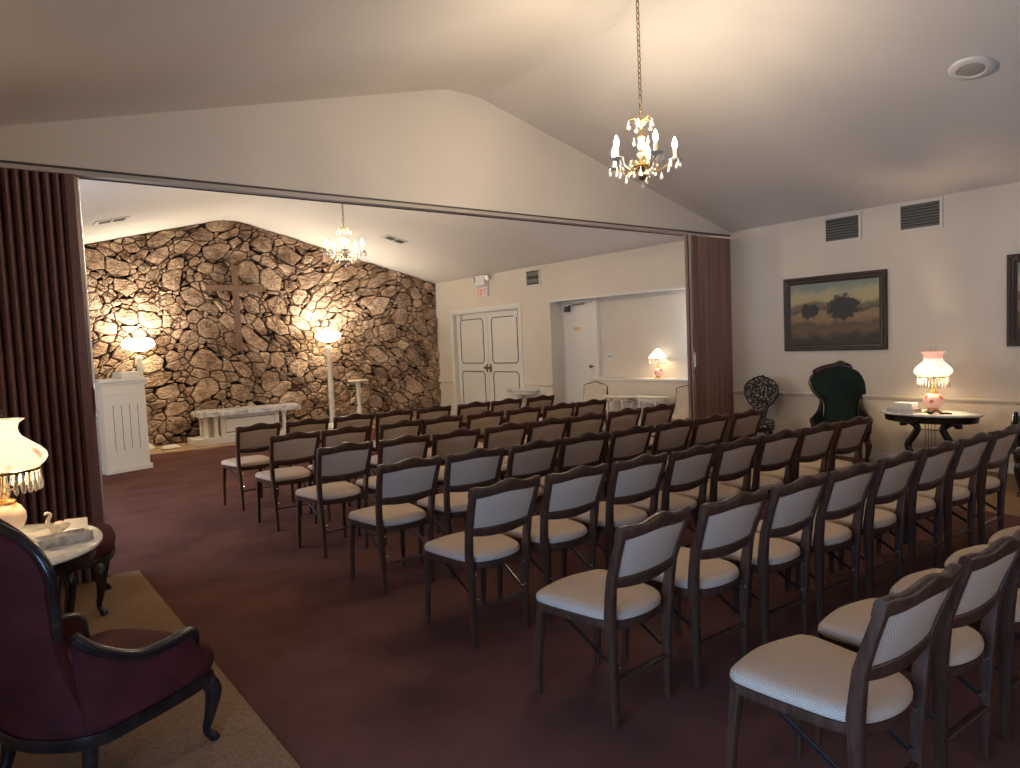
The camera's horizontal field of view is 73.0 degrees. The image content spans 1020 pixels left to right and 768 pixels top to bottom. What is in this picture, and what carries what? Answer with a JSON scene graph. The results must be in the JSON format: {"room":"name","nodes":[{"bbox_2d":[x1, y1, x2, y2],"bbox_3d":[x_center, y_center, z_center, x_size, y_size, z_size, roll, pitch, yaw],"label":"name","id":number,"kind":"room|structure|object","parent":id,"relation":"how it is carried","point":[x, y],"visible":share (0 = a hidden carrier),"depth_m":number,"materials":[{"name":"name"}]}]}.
{"room":"house of worship","nodes":[
{"label":"house of worship","id":0,"kind":"room"},
{"bbox_2d":[84,220,440,445],"bbox_3d":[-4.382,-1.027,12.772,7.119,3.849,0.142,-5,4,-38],"label":"stone wall","id":1,"kind":"structure","parent":0,"point":[248,272],"depth_m":12.57,"materials":[{"name":"brown stone"}]},
{"bbox_2d":[207,265,262,350],"bbox_3d":[-4.863,-1.346,12.277,0.960,1.530,0.055,-5,4,-38],"label":"wooden cross","id":2,"kind":"object","parent":1,"relation":"attached to","point":[235,288],"visible":1,"depth_m":12.25,"materials":[{"name":"brown wood"}]},
{"bbox_2d":[0,89,729,587],"bbox_3d":[-0.490,-0.818,6.587,8.624,3.879,0.184,-5,4,-38],"label":"wall","id":3,"kind":"structure","parent":0,"point":[444,147],"depth_m":5.12,"materials":[{"name":"paint"}]},
{"bbox_2d":[0,160,730,235],"bbox_3d":[-0.504,-1.635,6.509,8.624,0.051,0.100,-5,4,-38],"label":"curtain track","id":4,"kind":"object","parent":3,"relation":"attached to","point":[82,173],"depth_m":5.58,"materials":[{"name":"beige"}]},
{"bbox_2d":[684,235,733,442],"bbox_3d":[2.599,-0.521,8.936,0.914,2.736,0.145,-5,4,-38],"label":"partition","id":5,"kind":"object","parent":3,"relation":"hanging from","point":[707,259],"depth_m":8.88,"materials":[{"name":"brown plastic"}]},
{"bbox_2d":[0,0,1019,283],"bbox_3d":[-0.463,-2.227,6.388,8.824,1.206,15.330,-5,4,-38],"label":"ceiling","id":6,"kind":"structure","parent":0,"point":[775,111],"depth_m":5.50,"materials":[{"name":"paint"}]},
{"bbox_2d":[323,204,366,266],"bbox_3d":[-2.098,-2.123,8.574,0.525,1.346,0.526,-5,4,-38],"label":"chandelier","id":7,"kind":"object","parent":6,"relation":"hanging from","point":[344,242],"visible":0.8,"depth_m":8.57,"materials":[{"name":"gold metal"}]},
{"bbox_2d":[608,0,682,188],"bbox_3d":[0.880,-2.018,4.766,0.525,1.331,0.526,-5,4,-38],"label":"chandelier","id":8,"kind":"object","parent":6,"relation":"hanging from","point":[642,166],"visible":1,"depth_m":4.76,"materials":[{"name":"glass"}]},
{"bbox_2d":[948,56,996,80],"bbox_3d":[3.380,-2.306,5.049,0.290,0.088,0.299,-5,4,-33],"label":"ceiling speaker","id":9,"kind":"object","parent":6,"relation":"attached to","point":[970,68],"visible":1,"depth_m":5.02,"materials":[{"name":"white paint"}]},
{"bbox_2d":[958,63,985,75],"bbox_3d":[3.377,-2.298,5.047,0.172,0.007,0.172,13,-7,-38],"label":"grille","id":10,"kind":"object","parent":9,"relation":"attached to","point":[967,69],"depth_m":5.04,"materials":[{"name":"metal"}]},
{"bbox_2d":[92,422,1019,767],"bbox_3d":[0.241,1.127,7.097,10.324,0.100,15.430,-5,4,-38],"label":"floor","id":11,"kind":"structure","parent":0,"point":[342,672],"depth_m":3.44,"materials":[{"name":"red carpet"}]},
{"bbox_2d":[95,371,152,474],"bbox_3d":[-5.326,0.508,9.357,0.560,1.330,0.610,0,4,36],"label":"lectern","id":12,"kind":"object","parent":11,"relation":"on","point":[121,400],"visible":0.82,"depth_m":9.18,"materials":[{"name":"beige paint"}]},
{"bbox_2d":[0,570,300,767],"bbox_3d":[-0.853,1.468,1.461,1.440,0.006,7.687,-5,4,-38],"label":"rug","id":13,"kind":"object","parent":11,"relation":"on","point":[175,738],"depth_m":2.79,"materials":[{"name":"beige carpet"}]},
{"bbox_2d":[20,523,102,613],"bbox_3d":[-2.249,1.076,3.173,0.690,0.677,0.920,-5,4,-38],"label":"table","id":14,"kind":"object","parent":13,"relation":"on","point":[64,560],"visible":0.34,"depth_m":3.05,"materials":[{"name":"white stone"}]},
{"bbox_2d":[0,410,47,529],"bbox_3d":[-2.352,0.430,3.189,0.373,0.619,0.373,-5,4,-38],"label":"table lamp","id":15,"kind":"object","parent":14,"relation":"on","point":[18,453],"visible":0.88,"depth_m":3.15,"materials":[{"name":"white glass"}]},
{"bbox_2d":[43,512,69,533],"bbox_3d":[-2.175,0.664,3.305,0.056,0.122,0.104,0,4,32],"label":"figurine","id":16,"kind":"object","parent":14,"relation":"on","point":[59,526],"visible":0.93,"depth_m":3.29,"materials":[{"name":"beige ceramic"}]},
{"bbox_2d":[31,527,93,550],"bbox_3d":[-2.041,0.707,3.148,0.100,0.045,0.220,1,5,40],"label":"box","id":17,"kind":"object","parent":14,"relation":"on","point":[60,539],"visible":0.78,"depth_m":3.13,"materials":[{"name":"white paper"}]},
{"bbox_2d":[74,522,115,615],"bbox_3d":[-2.831,0.952,4.137,0.805,0.878,0.628,-4,4,-28],"label":"armchair","id":18,"kind":"object","parent":13,"relation":"on","point":[105,551],"visible":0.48,"depth_m":4.07,"materials":[{"name":"brown wood"}]},
{"bbox_2d":[0,519,221,767],"bbox_3d":[-1.540,0.905,2.468,0.639,1.069,0.805,-1,4,19],"label":"armchair","id":19,"kind":"object","parent":13,"relation":"on","point":[64,689],"visible":1,"depth_m":2.24,"materials":[{"name":"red fabric"}]},
{"bbox_2d":[221,422,280,510],"bbox_3d":[-2.574,0.789,6.858,0.436,0.845,0.569,-6,5,-43],"label":"folding chair","id":20,"kind":"object","parent":11,"relation":"on","point":[254,438],"visible":0.83,"depth_m":6.68,"materials":[{"name":"beige fabric"}]},
{"bbox_2d":[255,430,320,530],"bbox_3d":[-1.950,0.812,6.052,0.436,0.845,0.569,-5,4,-38],"label":"folding chair","id":21,"kind":"object","parent":11,"relation":"on","point":[296,447],"visible":0.92,"depth_m":5.89,"materials":[{"name":"beige fabric"}]},
{"bbox_2d":[277,418,328,501],"bbox_3d":[-2.159,0.753,7.143,0.436,0.845,0.569,-5,4,-37],"label":"folding chair","id":22,"kind":"object","parent":11,"relation":"on","point":[307,424],"visible":0.21,"depth_m":6.93,"materials":[{"name":"brown wood"}]},
{"bbox_2d":[150,414,456,455],"bbox_3d":[-4.580,0.968,12.039,8.624,0.020,1.100,-5,4,-38],"label":"platform","id":23,"kind":"object","parent":11,"relation":"on","point":[185,446],"depth_m":11.20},
{"bbox_2d":[121,338,155,450],"bbox_3d":[-5.912,0.172,11.076,0.469,1.799,0.469,-4,4,-17],"label":"lamp","id":24,"kind":"object","parent":23,"relation":"on","point":[138,345],"visible":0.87,"depth_m":10.94,"materials":[{"name":"white glass"}]},
{"bbox_2d":[187,403,300,446],"bbox_3d":[-4.606,0.685,12.002,1.800,0.550,0.560,-5,4,-36],"label":"bench","id":25,"kind":"object","parent":23,"relation":"on","point":[216,426],"visible":0.89,"depth_m":11.70,"materials":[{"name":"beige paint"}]},
{"bbox_2d":[315,331,340,428],"bbox_3d":[-3.391,-0.075,13.016,0.469,1.839,0.469,-4,4,-17],"label":"lamp","id":26,"kind":"object","parent":23,"relation":"on","point":[325,336],"visible":0.9,"depth_m":12.96,"materials":[{"name":"white glass"}]},
{"bbox_2d":[296,441,372,558],"bbox_3d":[-1.336,0.836,5.237,0.436,0.845,0.569,-5,5,-39],"label":"folding chair","id":27,"kind":"object","parent":11,"relation":"on","point":[344,461],"visible":0.98,"depth_m":5.08,"materials":[{"name":"beige fabric"}]},
{"bbox_2d":[307,425,369,521],"bbox_3d":[-1.571,0.780,6.309,0.436,0.845,0.569,-5,4,-35],"label":"folding chair","id":28,"kind":"object","parent":11,"relation":"on","point":[330,438],"visible":0.3,"depth_m":6.09,"materials":[{"name":"brown wood"}]},
{"bbox_2d":[333,413,373,482],"bbox_3d":[-1.756,0.719,7.420,0.436,0.845,0.569,-5,4,-36],"label":"folding chair","id":29,"kind":"object","parent":11,"relation":"on","point":[355,419],"visible":0.23,"depth_m":7.19,"materials":[{"name":"beige fabric"}]},
{"bbox_2d":[361,419,421,504],"bbox_3d":[-1.141,0.743,6.606,0.436,0.845,0.569,-5,5,-39],"label":"folding chair","id":30,"kind":"object","parent":11,"relation":"on","point":[389,431],"visible":0.32,"depth_m":6.38,"materials":[{"name":"beige fabric"}]},
{"bbox_2d":[355,434,429,544],"bbox_3d":[-0.941,0.802,5.507,0.436,0.845,0.569,-5,4,-38],"label":"folding chair","id":31,"kind":"object","parent":11,"relation":"on","point":[403,447],"visible":0.38,"depth_m":5.30,"materials":[{"name":"beige fabric"}]},
{"bbox_2d":[372,409,412,455],"bbox_3d":[-1.375,0.687,7.679,0.436,0.845,0.569,-5,4,-37],"label":"folding chair","id":32,"kind":"object","parent":11,"relation":"on","point":[392,416],"visible":0.29,"depth_m":7.42,"materials":[{"name":"brown wood"}]},
{"bbox_2d":[348,455,440,595],"bbox_3d":[-0.745,0.860,4.431,0.436,0.845,0.569,-5,4,-38],"label":"folding chair","id":33,"kind":"object","parent":11,"relation":"on","point":[411,479],"visible":0.98,"depth_m":4.28,"materials":[{"name":"beige fabric"}]},
{"bbox_2d":[416,405,450,465],"bbox_3d":[-0.979,0.653,7.950,0.436,0.845,0.569,-5,4,-37],"label":"folding chair","id":34,"kind":"object","parent":11,"relation":"on","point":[435,411],"visible":0.3,"depth_m":7.70,"materials":[{"name":"beige fabric"}]},
{"bbox_2d":[422,415,462,490],"bbox_3d":[-0.770,0.712,6.857,0.436,0.845,0.569,-5,4,-36],"label":"folding chair","id":35,"kind":"object","parent":11,"relation":"on","point":[444,423],"visible":0.31,"depth_m":6.62,"materials":[{"name":"beige fabric"}]},
{"bbox_2d":[410,428,479,533],"bbox_3d":[-0.554,0.769,5.771,0.436,0.845,0.569,-5,4,-36],"label":"folding chair","id":36,"kind":"object","parent":11,"relation":"on","point":[459,440],"visible":0.42,"depth_m":5.55,"materials":[{"name":"beige fabric"}]},
{"bbox_2d":[417,447,504,577],"bbox_3d":[-0.343,0.826,4.705,0.436,0.845,0.569,-5,4,-34],"label":"folding chair","id":37,"kind":"object","parent":11,"relation":"on","point":[476,467],"visible":0.66,"depth_m":4.51,"materials":[{"name":"beige fabric"}]},
{"bbox_2d":[441,401,490,465],"bbox_3d":[-0.537,0.615,8.256,0.436,0.845,0.569,-5,4,-34],"label":"folding chair","id":38,"kind":"object","parent":11,"relation":"on","point":[475,407],"visible":0.34,"depth_m":8.01,"materials":[{"name":"brown wood"}]},
{"bbox_2d":[424,475,540,647],"bbox_3d":[-0.155,0.882,3.661,0.436,0.845,0.569,-5,4,-38],"label":"folding chair","id":39,"kind":"object","parent":11,"relation":"on","point":[506,505],"visible":1,"depth_m":3.52,"materials":[{"name":"beige fabric"}]},
{"bbox_2d":[466,410,503,447],"bbox_3d":[-0.373,0.678,7.129,0.436,0.845,0.569,-5,4,-38],"label":"folding chair","id":40,"kind":"object","parent":11,"relation":"on","point":[487,418],"visible":0.34,"depth_m":6.91,"materials":[{"name":"beige fabric"}]},
{"bbox_2d":[483,422,527,476],"bbox_3d":[-0.157,0.736,6.042,0.436,0.845,0.569,-5,4,-37],"label":"folding chair","id":41,"kind":"object","parent":11,"relation":"on","point":[507,434],"visible":0.33,"depth_m":5.82,"materials":[{"name":"beige fabric"}]},
{"bbox_2d":[491,398,521,421],"bbox_3d":[-0.157,0.583,8.514,0.436,0.845,0.569,-5,4,-34],"label":"folding chair","id":42,"kind":"object","parent":11,"relation":"on","point":[506,404],"visible":0.22,"depth_m":8.28,"materials":[{"name":"beige fabric"}]},
{"bbox_2d":[505,406,540,455],"bbox_3d":[0.022,0.644,7.399,0.436,0.845,0.569,-5,4,-36],"label":"folding chair","id":43,"kind":"object","parent":11,"relation":"on","point":[528,414],"visible":0.26,"depth_m":7.16,"materials":[{"name":"beige fabric"}]},
{"bbox_2d":[505,438,559,561],"bbox_3d":[0.040,0.793,4.966,0.436,0.845,0.569,-5,4,-38],"label":"folding chair","id":44,"kind":"object","parent":11,"relation":"on","point":[537,456],"visible":0.4,"depth_m":4.75,"materials":[{"name":"beige fabric"}]},
{"bbox_2d":[500,417,568,512],"bbox_3d":[0.215,0.704,6.294,0.436,0.845,0.569,-5,4,-37],"label":"folding chair","id":45,"kind":"object","parent":11,"relation":"on","point":[550,428],"visible":0.39,"depth_m":6.07,"materials":[{"name":"beige fabric"}]},
{"bbox_2d":[526,395,554,434],"bbox_3d":[0.250,0.549,8.793,0.436,0.845,0.569,-5,4,-38],"label":"folding chair","id":46,"kind":"object","parent":11,"relation":"on","point":[541,400],"visible":0.25,"depth_m":8.56,"materials":[{"name":"brown wood"}]},
{"bbox_2d":[525,402,575,461],"bbox_3d":[0.410,0.611,7.663,0.436,0.845,0.569,-5,4,-37],"label":"folding chair","id":47,"kind":"object","parent":11,"relation":"on","point":[562,409],"visible":0.34,"depth_m":7.42,"materials":[{"name":"beige fabric"}]},
{"bbox_2d":[497,463,607,622],"bbox_3d":[0.233,0.850,3.925,0.436,0.845,0.569,-5,4,-38],"label":"folding chair","id":48,"kind":"object","parent":11,"relation":"on","point":[576,491],"visible":0.83,"depth_m":3.75,"materials":[{"name":"beige fabric"}]},
{"bbox_2d":[539,431,607,539],"bbox_3d":[0.419,0.761,5.223,0.436,0.845,0.569,-5,4,-36],"label":"folding chair","id":49,"kind":"object","parent":11,"relation":"on","point":[587,448],"visible":0.38,"depth_m":5.00,"materials":[{"name":"beige fabric"}]},
{"bbox_2d":[553,399,606,469],"bbox_3d":[0.789,0.579,7.921,0.436,0.845,0.569,-5,4,-35],"label":"folding chair","id":50,"kind":"object","parent":11,"relation":"on","point":[596,406],"visible":0.24,"depth_m":7.67,"materials":[{"name":"brown wood"}]},
{"bbox_2d":[555,412,605,466],"bbox_3d":[0.586,0.673,6.545,0.436,0.845,0.569,-5,4,-34],"label":"folding chair","id":51,"kind":"object","parent":11,"relation":"on","point":[587,422],"visible":0.35,"depth_m":6.30,"materials":[{"name":"beige fabric"}]},
{"bbox_2d":[573,381,607,424],"bbox_3d":[1.262,0.369,11.247,0.529,0.820,0.533,-6,5,-42],"label":"chair","id":52,"kind":"object","parent":11,"relation":"on","point":[592,390],"visible":0.3,"depth_m":11.36,"materials":[{"name":"beige fabric"}]},
{"bbox_2d":[535,505,690,730],"bbox_3d":[0.421,0.906,2.880,0.436,0.845,0.569,-5,5,-41],"label":"folding chair","id":53,"kind":"object","parent":11,"relation":"on","point":[612,599],"visible":1,"depth_m":2.75,"materials":[{"name":"beige fabric"}]},
{"bbox_2d":[561,452,667,577],"bbox_3d":[0.628,0.816,4.195,0.436,0.845,0.569,-5,4,-36],"label":"folding chair","id":54,"kind":"object","parent":11,"relation":"on","point":[639,478],"visible":0.64,"depth_m":4.01,"materials":[{"name":"brown wood"}]},
{"bbox_2d":[603,395,635,414],"bbox_3d":[1.666,0.487,10.752,0.201,0.606,0.648,-5,4,-38],"label":"round table","id":55,"kind":"object","parent":11,"relation":"on","point":[610,398],"visible":0.63,"depth_m":10.60,"materials":[{"name":"beige paint"}]},
{"bbox_2d":[602,408,641,462],"bbox_3d":[0.968,0.640,6.805,0.436,0.845,0.569,-5,4,-37],"label":"folding chair","id":56,"kind":"object","parent":11,"relation":"on","point":[625,418],"visible":0.34,"depth_m":6.56,"materials":[{"name":"beige fabric"}]},
{"bbox_2d":[601,425,652,500],"bbox_3d":[0.808,0.729,5.489,0.436,0.845,0.569,-5,4,-37],"label":"folding chair","id":57,"kind":"object","parent":11,"relation":"on","point":[627,444],"visible":0.49,"depth_m":5.26,"materials":[{"name":"beige fabric"}]},
{"bbox_2d":[635,395,669,424],"bbox_3d":[2.074,0.494,10.234,0.195,0.621,0.628,-5,4,-38],"label":"round table","id":58,"kind":"object","parent":11,"relation":"on","point":[640,398],"visible":0.64,"depth_m":10.12,"materials":[{"name":"beige paint"}]},
{"bbox_2d":[640,403,674,451],"bbox_3d":[1.356,0.608,7.070,0.436,0.845,0.569,-5,4,-37],"label":"folding chair","id":59,"kind":"object","parent":11,"relation":"on","point":[661,413],"visible":0.41,"depth_m":6.84,"materials":[{"name":"brown wood"}]},
{"bbox_2d":[614,443,716,546],"bbox_3d":[0.994,0.785,4.442,0.436,0.845,0.569,-5,4,-38],"label":"folding chair","id":60,"kind":"object","parent":11,"relation":"on","point":[688,469],"visible":0.62,"depth_m":4.25,"materials":[{"name":"brown wood"}]},
{"bbox_2d":[651,419,693,477],"bbox_3d":[1.196,0.696,5.754,0.436,0.845,0.569,-5,4,-38],"label":"folding chair","id":61,"kind":"object","parent":11,"relation":"on","point":[672,436],"visible":0.43,"depth_m":5.53,"materials":[{"name":"beige fabric"}]},
{"bbox_2d":[671,385,688,421],"bbox_3d":[2.412,0.415,9.696,0.529,0.820,0.533,-5,4,-38],"label":"chair","id":62,"kind":"object","parent":11,"relation":"on","point":[682,402],"visible":0.22,"depth_m":9.88,"materials":[{"name":"beige fabric"}]},
{"bbox_2d":[622,488,767,688],"bbox_3d":[0.837,0.870,3.166,0.436,0.845,0.569,-5,4,-36],"label":"folding chair","id":63,"kind":"object","parent":11,"relation":"on","point":[724,527],"visible":0.86,"depth_m":2.99,"materials":[{"name":"brown wood"}]},
{"bbox_2d":[667,414,728,514],"bbox_3d":[1.569,0.664,6.006,0.436,0.845,0.569,-5,4,-37],"label":"folding chair","id":64,"kind":"object","parent":11,"relation":"on","point":[711,429],"visible":0.41,"depth_m":5.78,"materials":[{"name":"beige fabric"}]},
{"bbox_2d":[670,435,760,527],"bbox_3d":[1.363,0.754,4.691,0.436,0.845,0.569,-5,4,-38],"label":"folding chair","id":65,"kind":"object","parent":11,"relation":"on","point":[734,460],"visible":0.53,"depth_m":4.50,"materials":[{"name":"beige fabric"}]},
{"bbox_2d":[712,408,763,467],"bbox_3d":[1.965,0.630,6.277,0.436,0.845,0.569,-5,4,-38],"label":"folding chair","id":66,"kind":"object","parent":11,"relation":"on","point":[746,423],"visible":0.43,"depth_m":6.04,"materials":[{"name":"beige fabric"}]},
{"bbox_2d":[708,428,801,518],"bbox_3d":[1.744,0.722,4.951,0.436,0.845,0.569,-5,4,-35],"label":"folding chair","id":67,"kind":"object","parent":11,"relation":"on","point":[776,451],"visible":0.62,"depth_m":4.75,"materials":[{"name":"beige fabric"}]},
{"bbox_2d":[689,472,827,644],"bbox_3d":[1.226,0.838,3.432,0.436,0.845,0.569,-5,4,-37],"label":"folding chair","id":68,"kind":"object","parent":11,"relation":"on","point":[792,507],"visible":0.74,"depth_m":3.25,"materials":[{"name":"brown wood"}]},
{"bbox_2d":[751,422,837,482],"bbox_3d":[2.117,0.690,5.204,0.436,0.845,0.569,-5,4,-35],"label":"folding chair","id":69,"kind":"object","parent":11,"relation":"on","point":[815,442],"visible":0.6,"depth_m":5.00,"materials":[{"name":"beige fabric"}]},
{"bbox_2d":[749,460,878,624],"bbox_3d":[1.605,0.805,3.689,0.436,0.845,0.569,-5,4,-35],"label":"folding chair","id":70,"kind":"object","parent":11,"relation":"on","point":[845,492],"visible":0.68,"depth_m":3.50,"materials":[{"name":"brown wood"}]},
{"bbox_2d":[799,416,871,472],"bbox_3d":[2.498,0.658,5.462,0.436,0.845,0.569,-5,4,-35],"label":"folding chair","id":71,"kind":"object","parent":11,"relation":"on","point":[850,435],"visible":0.52,"depth_m":5.25,"materials":[{"name":"beige fabric"}]},
{"bbox_2d":[726,562,961,767],"bbox_3d":[1.003,0.928,2.111,0.436,0.845,0.569,-5,4,-35],"label":"folding chair","id":72,"kind":"object","parent":11,"relation":"on","point":[819,682],"visible":1,"depth_m":2.01,"materials":[{"name":"beige fabric"}]},
{"bbox_2d":[795,449,921,598],"bbox_3d":[1.986,0.773,3.948,0.436,0.845,0.569,-5,4,-36],"label":"folding chair","id":73,"kind":"object","parent":11,"relation":"on","point":[892,479],"visible":0.67,"depth_m":3.75,"materials":[{"name":"brown wood"}]},
{"bbox_2d":[710,454,1019,516],"bbox_3d":[4.732,0.967,5.721,1.724,0.006,7.537,-5,4,-38],"label":"carpet","id":74,"kind":"structure","parent":11,"relation":"on","point":[1012,502],"depth_m":5.93,"materials":[{"name":"beige carpet"}]},
{"bbox_2d":[744,375,778,434],"bbox_3d":[3.006,0.388,8.435,0.467,0.975,0.521,0,4,38],"label":"chair","id":75,"kind":"object","parent":74,"relation":"on","point":[761,391],"visible":0.5,"depth_m":8.53,"materials":[{"name":"black fabric"}]},
{"bbox_2d":[808,360,872,462],"bbox_3d":[3.736,0.317,7.790,0.693,1.137,0.805,-1,4,26],"label":"armchair","id":76,"kind":"object","parent":74,"relation":"on","point":[839,386],"visible":0.66,"depth_m":7.95,"materials":[{"name":"green fabric"}]},
{"bbox_2d":[880,409,984,451],"bbox_3d":[4.262,0.594,6.995,0.540,0.619,0.940,-5,4,-38],"label":"table","id":77,"kind":"object","parent":74,"relation":"on","point":[956,419],"visible":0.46,"depth_m":6.85,"materials":[{"name":"brown wood"}]},
{"bbox_2d":[887,402,921,413],"bbox_3d":[4.037,0.239,7.063,0.140,0.100,0.280,-4,4,-28],"label":"books","id":78,"kind":"object","parent":77,"relation":"on","point":[899,407],"visible":1,"depth_m":7.00,"materials":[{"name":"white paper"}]},
{"bbox_2d":[887,407,921,413],"bbox_3d":[4.038,0.266,7.065,0.140,0.045,0.280,-4,4,-28],"label":"book","id":79,"kind":"object","parent":77,"relation":"on","point":[912,410],"depth_m":6.99,"materials":[{"name":"white paper"}]},
{"bbox_2d":[913,347,952,412],"bbox_3d":[4.253,-0.043,6.932,0.342,0.660,0.342,-5,4,-38],"label":"table lamp","id":80,"kind":"object","parent":77,"relation":"on","point":[932,365],"visible":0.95,"depth_m":6.86,"materials":[{"name":"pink glass"}]},
{"bbox_2d":[1010,411,1019,496],"bbox_3d":[4.736,0.602,6.035,0.639,0.699,0.804,0,4,30],"label":"armchair","id":81,"kind":"object","parent":74,"relation":"on","point":[1015,420],"visible":0.56,"depth_m":5.91,"materials":[{"name":"black fabric"}]},
{"bbox_2d":[838,440,959,574],"bbox_3d":[2.366,0.741,4.206,0.436,0.845,0.569,-5,4,-36],"label":"folding chair","id":82,"kind":"object","parent":11,"relation":"on","point":[934,465],"visible":0.7,"depth_m":4.01,"materials":[{"name":"brown wood"}]},
{"bbox_2d":[813,529,1019,767],"bbox_3d":[1.417,0.892,2.408,0.436,0.845,0.569,-5,4,-35],"label":"folding chair","id":83,"kind":"object","parent":11,"relation":"on","point":[959,649],"visible":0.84,"depth_m":2.24,"materials":[{"name":"beige fabric"}]},
{"bbox_2d":[876,431,992,560],"bbox_3d":[2.739,0.710,4.459,0.436,0.845,0.569,-5,4,-36],"label":"folding chair","id":84,"kind":"object","parent":11,"relation":"on","point":[970,454],"visible":0.68,"depth_m":4.26,"materials":[{"name":"brown wood"}]},
{"bbox_2d":[889,556,1019,740],"bbox_3d":[1.841,0.856,2.707,0.436,0.845,0.569,-5,4,-35],"label":"folding chair","id":85,"kind":"object","parent":11,"relation":"on","point":[1009,621],"visible":0.38,"depth_m":2.49,"materials":[{"name":"brown wood"}]},
{"bbox_2d":[944,544,988,632],"bbox_3d":[2.247,0.821,2.998,0.436,0.845,0.569,-5,4,-35],"label":"folding chair","id":86,"kind":"object","parent":11,"relation":"on","point":[954,557],"visible":0.18,"depth_m":3.18,"materials":[{"name":"beige fabric"}]},
{"bbox_2d":[954,424,1019,544],"bbox_3d":[3.112,0.678,4.712,0.436,0.845,0.569,-5,4,-37],"label":"folding chair","id":87,"kind":"object","parent":11,"relation":"on","point":[999,450],"visible":0.59,"depth_m":4.50,"materials":[{"name":"brown wood"}]},
{"bbox_2d":[555,289,687,402],"bbox_3d":[1.980,-0.439,10.946,0.316,2.400,3.620,-5,4,-38],"label":"wall","id":88,"kind":"structure","parent":0,"point":[632,326],"depth_m":10.91,"materials":[{"name":"paint"}]},
{"bbox_2d":[563,302,594,407],"bbox_3d":[1.178,-0.339,11.928,0.168,2.110,0.750,-5,4,-38],"label":"door","id":89,"kind":"structure","parent":88,"relation":"in","point":[578,317],"depth_m":11.97,"materials":[{"name":"white paint"}]},
{"bbox_2d":[561,299,601,402],"bbox_3d":[1.237,-0.351,11.929,0.088,2.168,0.878,-5,4,-38],"label":"trim","id":90,"kind":"structure","parent":88,"relation":"attached to","point":[595,302],"depth_m":11.57,"materials":[{"name":"white paint"}]},
{"bbox_2d":[589,377,689,438],"bbox_3d":[2.156,0.341,10.668,0.288,0.865,2.330,-5,4,-38],"label":"table","id":91,"kind":"object","parent":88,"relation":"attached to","point":[625,386],"depth_m":10.66,"materials":[{"name":"paint"}]},
{"bbox_2d":[648,346,666,378],"bbox_3d":[2.244,-0.334,10.470,0.283,0.496,0.281,-5,4,-38],"label":"table lamp","id":92,"kind":"object","parent":91,"relation":"on","point":[657,354],"visible":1,"depth_m":10.42,"materials":[{"name":"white glass"}]},
{"bbox_2d":[434,182,1019,464],"bbox_3d":[3.058,-0.607,9.188,0.120,2.860,15.130,-5,4,-38],"label":"wall","id":93,"kind":"structure","parent":0,"point":[947,284],"depth_m":7.81,"materials":[{"name":"paint"}]},
{"bbox_2d":[456,312,490,409],"bbox_3d":[-0.769,-0.387,14.137,0.123,2.100,1.081,-5,4,-38],"label":"door","id":94,"kind":"structure","parent":93,"relation":"in","point":[472,329],"depth_m":14.12,"materials":[{"name":"white paint"}]},
{"bbox_2d":[449,303,524,414],"bbox_3d":[-0.441,-0.417,13.701,0.147,2.225,2.390,-5,4,-38],"label":"trim","id":95,"kind":"structure","parent":93,"relation":"attached to","point":[453,322],"depth_m":14.34,"materials":[{"name":"white paint"}]},
{"bbox_2d":[487,309,521,406],"bbox_3d":[-0.098,-0.363,13.279,0.123,2.100,1.081,-5,4,-38],"label":"door","id":96,"kind":"structure","parent":93,"relation":"in","point":[503,332],"depth_m":13.32,"materials":[{"name":"white paint"}]},
{"bbox_2d":[525,268,540,286],"bbox_3d":[0.406,-1.901,12.328,0.014,0.300,0.400,-5,4,-38],"label":"air vent","id":97,"kind":"object","parent":93,"relation":"in","point":[532,277],"visible":1,"depth_m":12.32,"materials":[{"name":"beige metal"}]},
{"bbox_2d":[550,286,685,301],"bbox_3d":[1.718,-1.407,10.815,0.124,0.030,3.179,-5,4,-38],"label":"trim","id":98,"kind":"structure","parent":93,"relation":"attached to","point":[678,287],"depth_m":10.71,"materials":[{"name":"white paint"}]},
{"bbox_2d":[439,380,1019,404],"bbox_3d":[3.076,0.111,9.127,0.030,0.055,14.980,-5,4,-38],"label":"trim","id":99,"kind":"structure","parent":93,"relation":"attached to","point":[800,394],"depth_m":7.56,"materials":[{"name":"paint"}]},
{"bbox_2d":[450,411,1013,473],"bbox_3d":[3.113,0.778,9.169,0.015,0.084,14.970,-5,4,-38],"label":"baseboard","id":100,"kind":"structure","parent":93,"relation":"attached to","point":[873,455],"depth_m":7.79,"materials":[{"name":"white paint"}]},
{"bbox_2d":[783,269,887,350],"bbox_3d":[3.785,-0.838,8.093,0.045,0.885,1.220,-5,4,-38],"label":"framed painting","id":101,"kind":"object","parent":93,"relation":"attached to","point":[844,311],"visible":1,"depth_m":8.05,"materials":[{"name":"multicoloured paint"}]},
{"bbox_2d":[823,212,861,244],"bbox_3d":[3.827,-1.792,7.953,0.014,0.310,0.440,-5,4,-38],"label":"air vent","id":102,"kind":"object","parent":93,"relation":"in","point":[846,227],"visible":1,"depth_m":7.95,"materials":[{"name":"grey metal"}]},
{"bbox_2d":[898,197,942,232],"bbox_3d":[4.338,-1.783,7.299,0.014,0.310,0.440,-5,4,-38],"label":"air vent","id":103,"kind":"object","parent":93,"relation":"in","point":[928,213],"visible":1,"depth_m":7.29,"materials":[{"name":"grey metal"}]},
{"bbox_2d":[1006,254,1019,345],"bbox_3d":[5.226,-0.799,6.249,0.045,0.885,1.220,-5,4,-38],"label":"framed painting","id":104,"kind":"object","parent":93,"relation":"attached to","point":[1013,260],"visible":1,"depth_m":6.68,"materials":[{"name":"brown wood"}]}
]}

